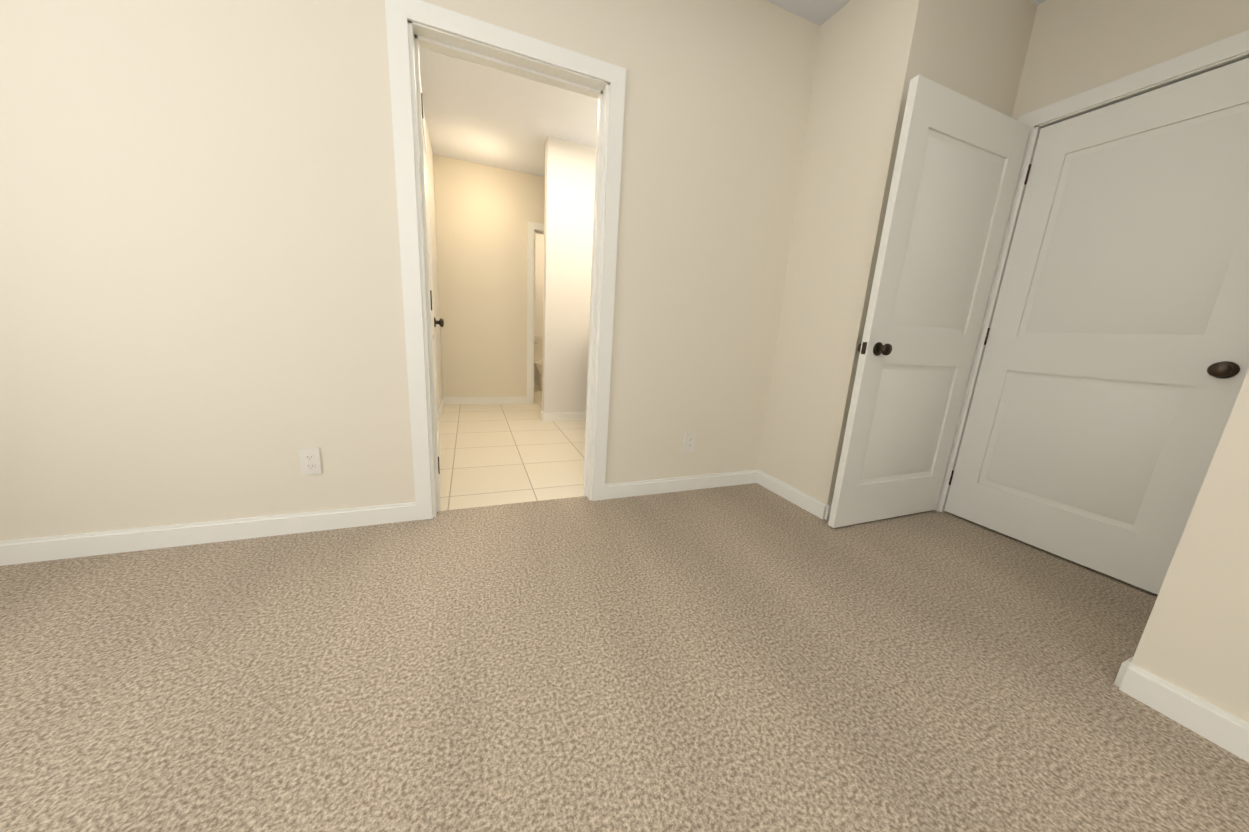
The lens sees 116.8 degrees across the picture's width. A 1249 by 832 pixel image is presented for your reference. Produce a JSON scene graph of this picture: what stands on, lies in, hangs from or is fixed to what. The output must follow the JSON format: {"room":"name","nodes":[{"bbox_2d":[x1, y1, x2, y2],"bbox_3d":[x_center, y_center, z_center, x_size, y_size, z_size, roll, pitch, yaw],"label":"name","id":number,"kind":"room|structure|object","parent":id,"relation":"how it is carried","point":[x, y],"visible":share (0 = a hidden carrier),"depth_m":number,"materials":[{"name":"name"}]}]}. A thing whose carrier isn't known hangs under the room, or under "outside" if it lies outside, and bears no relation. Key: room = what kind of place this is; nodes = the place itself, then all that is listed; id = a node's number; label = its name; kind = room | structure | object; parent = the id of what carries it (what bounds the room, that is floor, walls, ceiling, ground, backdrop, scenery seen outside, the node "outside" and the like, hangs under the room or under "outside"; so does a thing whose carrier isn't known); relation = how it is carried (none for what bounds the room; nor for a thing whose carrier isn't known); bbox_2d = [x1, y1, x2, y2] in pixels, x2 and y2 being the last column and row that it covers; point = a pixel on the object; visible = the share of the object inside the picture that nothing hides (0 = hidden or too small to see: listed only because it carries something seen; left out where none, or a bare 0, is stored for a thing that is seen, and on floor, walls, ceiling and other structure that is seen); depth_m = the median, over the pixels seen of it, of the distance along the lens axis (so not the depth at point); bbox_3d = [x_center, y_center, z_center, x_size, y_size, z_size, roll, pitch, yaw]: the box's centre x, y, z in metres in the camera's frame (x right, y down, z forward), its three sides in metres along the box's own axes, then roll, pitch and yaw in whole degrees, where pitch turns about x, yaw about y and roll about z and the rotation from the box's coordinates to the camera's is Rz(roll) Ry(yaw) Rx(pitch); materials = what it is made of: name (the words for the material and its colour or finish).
{"room":"empty bedroom","nodes":[
{"label":"empty bedroom","id":0,"kind":"room"},
{"bbox_2d":[0,0,819,540],"bbox_3d":[-0.773,-0.790,1.705,3.710,2.600,0.120,-1,13,-22],"label":"wall","id":1,"kind":"structure","parent":0,"point":[200,294],"depth_m":1.47,"materials":[{"name":"beige paint"}]},
{"bbox_2d":[0,502,415,565],"bbox_3d":[-1.755,0.475,1.539,1.640,0.088,0.014,-1,13,-22],"label":"baseboard","id":2,"kind":"structure","parent":1,"relation":"attached to","point":[19,551],"depth_m":1.54,"materials":[{"name":"white wood"}]},
{"bbox_2d":[298,448,322,474],"bbox_3d":[-1.340,0.195,1.641,0.072,0.118,0.010,-1,13,-22],"label":"electrical outlet","id":3,"kind":"object","parent":1,"relation":"attached to","point":[310,461],"visible":1,"depth_m":1.64,"materials":[{"name":"white plastic"}]},
{"bbox_2d":[385,0,625,519],"bbox_3d":[-0.522,-0.555,1.862,0.948,2.106,0.152,-1,13,-22],"label":"door frame","id":4,"kind":"structure","parent":1,"relation":"attached to","point":[413,26],"depth_m":1.69,"materials":[{"name":"white wood"}]},
{"bbox_2d":[420,77,443,485],"bbox_3d":[-1.082,-0.607,2.123,0.147,2.008,0.781,-2,13,-25],"label":"bathroom door","id":5,"kind":"structure","parent":4,"relation":"in","point":[440,322],"depth_m":2.22,"materials":[{"name":"white wood"}]},
{"bbox_2d":[604,470,755,499],"bbox_3d":[0.391,0.419,2.390,1.100,0.088,0.014,-1,13,-22],"label":"baseboard","id":6,"kind":"structure","parent":1,"relation":"attached to","point":[656,486],"depth_m":2.36,"materials":[{"name":"white wood"}]},
{"bbox_2d":[683,432,695,451],"bbox_3d":[0.397,0.160,2.332,0.072,0.118,0.010,-1,13,-22],"label":"electrical outlet","id":7,"kind":"object","parent":1,"relation":"attached to","point":[689,443],"visible":1,"depth_m":2.33,"materials":[{"name":"white plastic"}]},
{"bbox_2d":[424,114,442,409],"bbox_3d":[-1.909,-1.296,3.738,0.120,2.600,4.610,-1,13,-22],"label":"wall","id":8,"kind":"structure","parent":0,"point":[430,164],"depth_m":3.79,"materials":[{"name":"white paint"}]},
{"bbox_2d":[438,397,445,421],"bbox_3d":[-1.754,0.026,3.615,0.014,0.088,1.880,-1,13,-22],"label":"baseboard","id":9,"kind":"structure","parent":8,"relation":"attached to","point":[443,403],"depth_m":4.06,"materials":[{"name":"white"}]},
{"bbox_2d":[433,154,544,396],"bbox_3d":[-1.104,-1.441,4.629,2.040,2.600,0.120,-1,13,-22],"label":"wall","id":10,"kind":"structure","parent":0,"point":[485,214],"depth_m":4.34,"materials":[{"name":"beige paint"}]},
{"bbox_2d":[445,397,526,404],"bbox_3d":[-1.646,-0.188,4.638,0.920,0.088,0.014,-1,13,-22],"label":"baseboard","id":11,"kind":"structure","parent":10,"relation":"attached to","point":[449,400],"depth_m":4.62,"materials":[{"name":"white wood"}]},
{"bbox_2d":[527,222,543,403],"bbox_3d":[-0.784,-1.208,4.814,0.868,2.106,0.152,-1,13,-22],"label":"door frame","id":12,"kind":"structure","parent":10,"relation":"attached to","point":[534,228],"depth_m":4.57,"materials":[{"name":"white wood"}]},
{"bbox_2d":[439,385,585,510],"bbox_3d":[-1.010,0.003,4.378,2.400,0.100,4.670,-1,13,-22],"label":"floor","id":13,"kind":"structure","parent":0,"point":[495,454],"depth_m":2.84,"materials":[{"name":"beige tile"}]},
{"bbox_2d":[534,336,542,389],"bbox_3d":[-1.235,-0.826,6.032,0.440,0.795,0.746,-1,13,-22],"label":"toilet","id":14,"kind":"object","parent":13,"relation":"on","point":[538,350],"visible":0.25,"depth_m":6.09,"materials":[{"name":"beige ceramic"}]},
{"bbox_2d":[534,233,543,379],"bbox_3d":[-1.695,-1.793,6.096,2.280,2.600,0.120,-1,13,-22],"label":"wall","id":15,"kind":"structure","parent":0,"point":[539,273],"depth_m":6.11,"materials":[{"name":"white paint"}]},
{"bbox_2d":[542,136,595,412],"bbox_3d":[-0.290,-1.242,3.934,1.050,2.600,0.120,-1,13,-22],"label":"wall","id":16,"kind":"structure","parent":0,"point":[569,199],"depth_m":3.73,"materials":[{"name":"white paint"}]},
{"bbox_2d":[541,412,585,420],"bbox_3d":[-0.611,0.005,4.030,0.494,0.088,0.014,-1,13,-22],"label":"baseboard","id":17,"kind":"structure","parent":16,"relation":"attached to","point":[564,416],"depth_m":4.01,"materials":[{"name":"white"}]},
{"bbox_2d":[0,483,1248,831],"bbox_3d":[0.493,1.043,-0.024,5.100,0.100,4.850,-1,13,-22],"label":"floor carpet","id":18,"kind":"object","parent":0,"point":[754,657],"visible":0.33,"depth_m":1.04,"materials":[{"name":"beige carpet"}]},
{"bbox_2d":[419,0,1045,176],"bbox_3d":[-0.200,-2.109,1.520,5.100,0.120,9.520,-1,13,-22],"label":"ceiling","id":19,"kind":"structure","parent":0,"point":[480,114],"depth_m":3.05,"materials":[{"name":"white paint"}]},
{"bbox_2d":[758,0,1037,503],"bbox_3d":[1.484,-0.785,2.311,0.930,2.600,0.670,-1,13,-22],"label":"wall","id":20,"kind":"structure","parent":0,"point":[873,57],"depth_m":1.94,"materials":[{"name":"beige paint"}]},
{"bbox_2d":[756,470,820,515],"bbox_3d":[0.994,0.465,2.348,0.014,0.088,0.510,-1,13,-22],"label":"baseboard","id":21,"kind":"structure","parent":20,"relation":"attached to","point":[799,498],"depth_m":2.32,"materials":[{"name":"white wood"}]},
{"bbox_2d":[816,502,831,519],"bbox_3d":[1.478,0.519,2.230,0.824,0.088,0.040,-1,13,-22],"label":"baseboard","id":22,"kind":"structure","parent":20,"relation":"attached to","point":[825,509],"depth_m":2.10,"materials":[{"name":"white wood"}]},
{"bbox_2d":[828,75,1030,527],"bbox_3d":[1.529,-0.419,1.948,0.850,2.018,0.147,-1,13,-22],"label":"entry door","id":23,"kind":"structure","parent":20,"relation":"in","point":[958,163],"depth_m":1.89,"materials":[{"name":"white wood"}]},
{"bbox_2d":[1011,0,1248,120],"bbox_3d":[2.232,-0.574,1.537,0.120,2.600,1.370,-1,13,-22],"label":"wall","id":24,"kind":"structure","parent":0,"point":[1075,47],"depth_m":1.67,"materials":[{"name":"beige paint"}]},
{"bbox_2d":[935,30,1248,511],"bbox_3d":[2.163,-0.365,1.725,0.152,2.106,0.988,-1,13,-22],"label":"door frame","id":25,"kind":"structure","parent":24,"relation":"attached to","point":[1221,53],"depth_m":1.76,"materials":[{"name":"white wood"}]},
{"bbox_2d":[944,58,1248,594],"bbox_3d":[2.125,-0.329,1.723,0.147,2.008,0.820,-1,13,-22],"label":"closet door","id":26,"kind":"structure","parent":24,"relation":"in","point":[1114,368],"depth_m":1.66,"materials":[{"name":"white wood"}]},
{"bbox_2d":[1131,369,1248,722],"bbox_3d":[2.504,-0.134,-0.424,0.840,2.600,3.170,-1,13,-22],"label":"wall","id":27,"kind":"structure","parent":0,"point":[1194,640],"depth_m":0.98,"materials":[{"name":"beige paint"}]},
{"bbox_2d":[1114,656,1248,762],"bbox_3d":[2.004,1.084,-0.242,0.014,0.088,3.034,-1,13,-22],"label":"baseboard","id":28,"kind":"structure","parent":27,"relation":"attached to","point":[1214,724],"depth_m":1.02,"materials":[{"name":"white"}]}
]}

